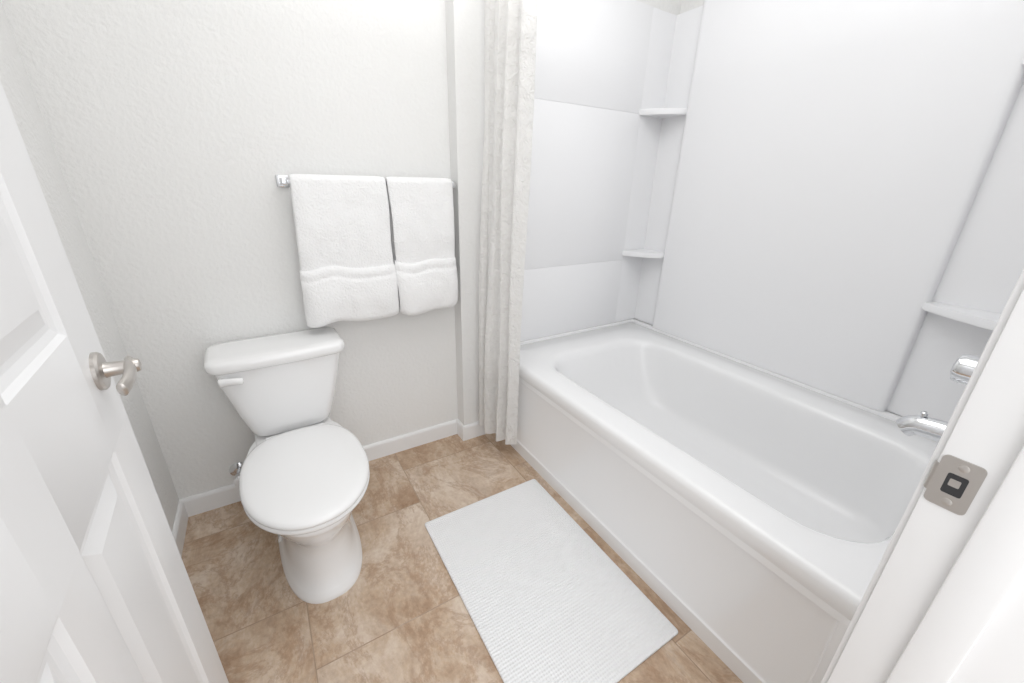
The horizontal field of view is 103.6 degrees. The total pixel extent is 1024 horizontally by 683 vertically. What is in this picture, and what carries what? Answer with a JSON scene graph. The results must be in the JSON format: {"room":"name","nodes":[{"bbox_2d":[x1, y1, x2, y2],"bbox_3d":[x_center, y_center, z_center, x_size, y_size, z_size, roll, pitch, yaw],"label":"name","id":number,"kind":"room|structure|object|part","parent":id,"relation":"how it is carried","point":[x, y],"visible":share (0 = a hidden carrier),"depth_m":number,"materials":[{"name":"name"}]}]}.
{"room":"bathroom","nodes":[
{"label":"bathroom","id":0,"kind":"room"},
{"bbox_2d":[0,0,178,531],"bbox_3d":[-0.879,-0.171,0.468,0.100,2.440,1.643,-11,25,-29],"label":"wall","id":1,"kind":"structure","parent":0,"point":[14,79],"depth_m":1.12,"materials":[{"name":"paint"}]},
{"bbox_2d":[172,501,187,556],"bbox_3d":[-0.854,0.917,0.922,0.012,0.084,1.631,-11,25,-29],"label":"baseboard","id":2,"kind":"structure","parent":1,"relation":"attached to","point":[181,518],"depth_m":1.48,"materials":[{"name":"paint"}]},
{"bbox_2d":[1,0,457,498],"bbox_3d":[-0.264,-0.669,1.770,2.600,2.440,0.100,-11,25,-29],"label":"wall","id":3,"kind":"structure","parent":0,"point":[171,125],"depth_m":1.35,"materials":[{"name":"paint"}]},
{"bbox_2d":[229,462,242,485],"bbox_3d":[-1.048,0.437,1.584,0.147,0.263,0.096,-11,25,-29],"label":"water supply valve","id":4,"kind":"object","parent":3,"relation":"attached to","point":[235,469],"visible":0.32,"depth_m":1.62,"materials":[{"name":"silver metal"}]},
{"bbox_3d":[-1.065,0.547,1.571,0.036,0.034,0.013,-11,25,-29],"label":"valve handle","id":5,"kind":"part","parent":4,"relation":"part of","materials":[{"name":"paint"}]},
{"bbox_2d":[179,419,456,516],"bbox_3d":[-0.790,0.552,1.853,1.161,0.084,0.012,-11,25,-29],"label":"baseboard","id":6,"kind":"structure","parent":3,"relation":"attached to","point":[196,504],"depth_m":1.93,"materials":[{"name":"paint"}]},
{"bbox_2d":[275,175,455,187],"bbox_3d":[-0.518,-0.597,1.517,0.647,0.040,0.082,-11,25,-29],"label":"towel bar","id":7,"kind":"object","parent":3,"relation":"attached to","point":[281,180],"visible":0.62,"depth_m":1.39,"materials":[{"name":"silver metal"}]},
{"bbox_3d":[-0.796,-0.556,1.397,0.040,0.040,0.009,-11,25,-29],"label":"post plate","id":8,"kind":"part","parent":7,"relation":"part of","materials":[{"name":"silver metal"}]},
{"bbox_3d":[-0.775,-0.543,1.366,0.020,0.024,0.076,-11,25,-29],"label":"post arm","id":9,"kind":"part","parent":7,"relation":"part of","materials":[{"name":"silver metal"}]},
{"bbox_2d":[289,174,399,327],"bbox_3d":[-0.615,-0.331,1.504,0.352,0.539,0.105,-11,25,-29],"label":"bath towel","id":10,"kind":"object","parent":7,"relation":"hanging from","point":[347,272],"visible":1,"depth_m":1.47,"materials":[{"name":"white fabric"}]},
{"bbox_2d":[289,174,393,270],"bbox_3d":[-0.619,-0.347,1.508,0.345,0.513,0.073,-11,25,-29],"label":"drape","id":11,"kind":"object","parent":10,"relation":"hanging from","point":[342,222],"depth_m":1.45,"materials":[{"name":"white fabric"}]},
{"bbox_2d":[385,177,457,315],"bbox_3d":[-0.357,-0.381,1.653,0.268,0.543,0.098,-11,25,-29],"label":"bath towel","id":12,"kind":"object","parent":7,"relation":"hanging from","point":[421,209],"visible":0.99,"depth_m":1.62,"materials":[{"name":"white fabric"}]},
{"bbox_2d":[385,177,454,262],"bbox_3d":[-0.365,-0.399,1.656,0.275,0.514,0.071,-11,25,-29],"label":"drape","id":13,"kind":"object","parent":12,"relation":"hanging from","point":[421,209],"depth_m":1.59,"materials":[{"name":"white fabric"}]},
{"bbox_2d":[181,433,742,682],"bbox_3d":[0.540,1.008,0.960,2.600,0.050,3.300,-11,25,-29],"label":"floor","id":14,"kind":"structure","parent":0,"point":[404,618],"depth_m":1.29,"materials":[{"name":"tile"}]},
{"bbox_2d":[204,327,369,603],"bbox_3d":[-0.715,0.409,1.381,0.428,0.700,0.725,-13,25,-31],"label":"toilet","id":15,"kind":"object","parent":14,"relation":"on","point":[302,479],"visible":1,"depth_m":1.33,"materials":[{"name":"ceramic"}]},
{"bbox_3d":[-0.912,0.132,1.308,0.068,0.029,0.017,-9,24,-24],"label":"flush handle","id":16,"kind":"part","parent":15,"relation":"part of","materials":[{"name":"ceramic"}]},
{"bbox_3d":[-0.844,0.025,1.452,0.428,0.045,0.229,-13,25,-31],"label":"tank lid","id":17,"kind":"part","parent":15,"relation":"part of","materials":[{"name":"ceramic"}]},
{"bbox_3d":[-0.851,0.180,1.518,0.396,0.294,0.207,-13,25,-31],"label":"tank","id":18,"kind":"part","parent":15,"relation":"part of","materials":[{"name":"ceramic"}]},
{"bbox_2d":[255,416,332,445],"bbox_3d":[-0.834,0.406,1.570,0.260,0.162,0.280,-13,25,-31],"label":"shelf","id":19,"kind":"object","parent":15,"relation":"attached to","point":[258,439],"depth_m":1.49,"materials":[{"name":"ceramic"}]},
{"bbox_3d":[-0.655,0.405,1.284,0.364,0.026,0.513,-13,25,-31],"label":"seat lid","id":20,"kind":"part","parent":15,"relation":"part of","materials":[{"name":"plastic"}]},
{"bbox_3d":[-0.696,0.582,1.413,0.344,0.355,0.625,-13,25,-31],"label":"bowl","id":21,"kind":"part","parent":15,"relation":"part of","materials":[{"name":"ceramic"}]},
{"bbox_3d":[-0.650,0.431,1.286,0.360,0.020,0.486,-13,25,-31],"label":"seat","id":22,"kind":"part","parent":15,"relation":"part of","materials":[{"name":"plastic"}]},
{"bbox_2d":[425,479,677,682],"bbox_3d":[0.080,0.794,1.393,0.521,0.010,0.778,-11,25,-29],"label":"bath mat","id":23,"kind":"object","parent":14,"relation":"on","point":[547,604],"visible":1,"depth_m":1.31,"materials":[{"name":"white fabric"}]},
{"bbox_2d":[510,318,937,682],"bbox_3d":[0.734,0.421,1.724,0.980,0.492,1.561,-11,25,-29],"label":"bathtub","id":24,"kind":"object","parent":14,"relation":"on","point":[762,506],"visible":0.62,"depth_m":1.43,"materials":[{"name":"ceramic"}]},
{"bbox_2d":[520,0,1023,421],"bbox_3d":[0.757,-0.518,1.352,1.038,1.528,1.568,-11,25,-29],"label":"tub surround","id":25,"kind":"object","parent":24,"relation":"on","point":[825,195],"visible":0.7,"depth_m":1.61,"materials":[{"name":"white plastic"}]},
{"bbox_3d":[0.256,-0.215,2.132,0.843,0.370,0.010,-11,25,-29],"label":"panel","id":26,"kind":"part","parent":25,"relation":"part of","materials":[{"name":"plastic"}]},
{"bbox_3d":[0.268,-0.724,1.932,0.843,0.720,0.010,-11,25,-29],"label":"panel","id":27,"kind":"part","parent":25,"relation":"part of","materials":[{"name":"plastic"}]},
{"bbox_3d":[0.281,-1.262,1.720,0.843,0.433,0.010,-11,25,-29],"label":"panel","id":28,"kind":"part","parent":25,"relation":"part of","materials":[{"name":"plastic"}]},
{"bbox_2d":[622,249,663,257],"bbox_3d":[0.734,-0.482,2.228,0.179,0.026,0.170,-11,25,-29],"label":"shelf","id":29,"kind":"object","parent":25,"relation":"attached to","point":[626,253],"depth_m":2.23,"materials":[{"name":"plastic"}]},
{"bbox_2d":[639,108,686,118],"bbox_3d":[0.749,-1.125,1.975,0.179,0.026,0.170,-11,25,-29],"label":"shelf","id":30,"kind":"object","parent":25,"relation":"attached to","point":[644,113],"depth_m":1.97,"materials":[{"name":"plastic"}]},
{"bbox_3d":[1.125,-0.627,1.648,0.045,1.527,1.081,-11,25,-29],"label":"long panel","id":31,"kind":"part","parent":25,"relation":"part of","materials":[{"name":"plastic"}]},
{"bbox_2d":[896,354,979,441],"bbox_3d":[1.112,0.133,0.993,0.170,0.302,0.184,-11,25,-29],"label":"tub faucet","id":32,"kind":"object","parent":25,"relation":"attached to","point":[961,371],"depth_m":1.03,"materials":[{"name":"silver metal"}]},
{"bbox_2d":[922,301,1000,330],"bbox_3d":[1.409,-0.058,1.191,0.189,0.026,0.323,-11,25,-29],"label":"shelf","id":33,"kind":"object","parent":25,"relation":"attached to","point":[982,316],"depth_m":1.25,"materials":[{"name":"plastic"}]},
{"bbox_2d":[445,0,681,424],"bbox_3d":[0.283,-0.742,1.988,1.227,2.440,0.075,-11,25,-29],"label":"wall","id":34,"kind":"structure","parent":0,"point":[464,18],"depth_m":1.66,"materials":[{"name":"paint"}]},
{"bbox_2d":[457,419,464,440],"bbox_3d":[-0.270,0.463,2.111,0.012,0.084,0.087,-11,25,-29],"label":"baseboard","id":35,"kind":"structure","parent":34,"relation":"attached to","point":[460,427],"depth_m":2.09,"materials":[{"name":"paint"}]},
{"bbox_2d":[464,421,484,439],"bbox_3d":[-0.167,0.458,2.129,0.183,0.084,0.012,-11,25,-29],"label":"baseboard","id":36,"kind":"structure","parent":34,"relation":"attached to","point":[472,430],"depth_m":2.10,"materials":[{"name":"paint"}]},
{"bbox_2d":[479,0,537,444],"bbox_3d":[0.270,-0.228,1.151,0.094,1.943,1.566,-11,25,-29],"label":"shower curtain","id":37,"kind":"object","parent":34,"relation":"hanging from","point":[510,26],"visible":1,"depth_m":1.57,"materials":[{"name":"white fabric"}]},
{"bbox_2d":[637,0,902,416],"bbox_3d":[1.242,-0.583,1.644,0.100,2.440,1.568,-11,25,-29],"label":"wall","id":38,"kind":"structure","parent":0,"point":[686,5],"depth_m":1.89,"materials":[{"name":"paint"}]},
{"bbox_3d":[0.630,-0.098,0.374,2.560,2.440,0.120,-11,25,-29],"label":"wall","id":39,"kind":"structure","parent":0,"visible":0},
{"bbox_2d":[821,269,1023,682],"bbox_3d":[0.475,0.111,0.354,0.018,2.060,0.125,-11,25,-29],"label":"door jamb","id":40,"kind":"structure","parent":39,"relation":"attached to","point":[988,433],"depth_m":0.41,"materials":[{"name":"paint"}]},
{"bbox_2d":[885,445,1023,682],"bbox_3d":[0.462,0.121,0.351,0.010,2.042,0.037,-11,25,-29],"label":"door frame","id":41,"kind":"structure","parent":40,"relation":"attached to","point":[990,563],"depth_m":0.40,"materials":[{"name":"paint"}]},
{"bbox_2d":[923,455,987,514],"bbox_3d":[0.441,0.143,0.405,0.006,0.057,0.035,-8,23,-22],"label":"strike plate","id":42,"kind":"object","parent":40,"relation":"attached to","point":[952,484],"visible":1,"depth_m":0.40,"materials":[{"name":"silver metal"}]},
{"bbox_3d":[-0.197,0.246,-0.031,0.018,2.060,0.125,-11,25,-29],"label":"door frame","id":43,"kind":"structure","parent":0,"visible":0},
{"bbox_2d":[0,81,228,682],"bbox_3d":[-0.464,0.100,0.345,0.035,2.020,0.775,-13,26,-33],"label":"door","id":44,"kind":"structure","parent":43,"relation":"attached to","point":[96,586],"depth_m":0.49,"materials":[{"name":"paint"}]},
{"bbox_2d":[89,352,110,390],"bbox_3d":[-0.632,0.045,0.620,0.010,0.060,0.060,-13,26,-33],"label":"rose","id":45,"kind":"object","parent":44,"relation":"attached to","point":[96,359],"visible":0.91,"depth_m":0.60,"materials":[{"name":"silver metal"}]},
{"bbox_2d":[102,358,141,377],"bbox_3d":[-0.611,0.041,0.632,0.045,0.026,0.027,-11,25,-29],"label":"handle neck","id":46,"kind":"object","parent":45,"relation":"attached to","point":[110,369],"visible":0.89,"depth_m":0.62,"materials":[{"name":"silver metal"}]},
{"bbox_2d":[116,356,136,395],"bbox_3d":[-0.634,0.059,0.583,0.139,0.060,0.119,-11,25,-29],"label":"door handle","id":47,"kind":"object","parent":44,"relation":"attached to","point":[125,384],"depth_m":0.59,"materials":[{"name":"silver metal"}]}
]}

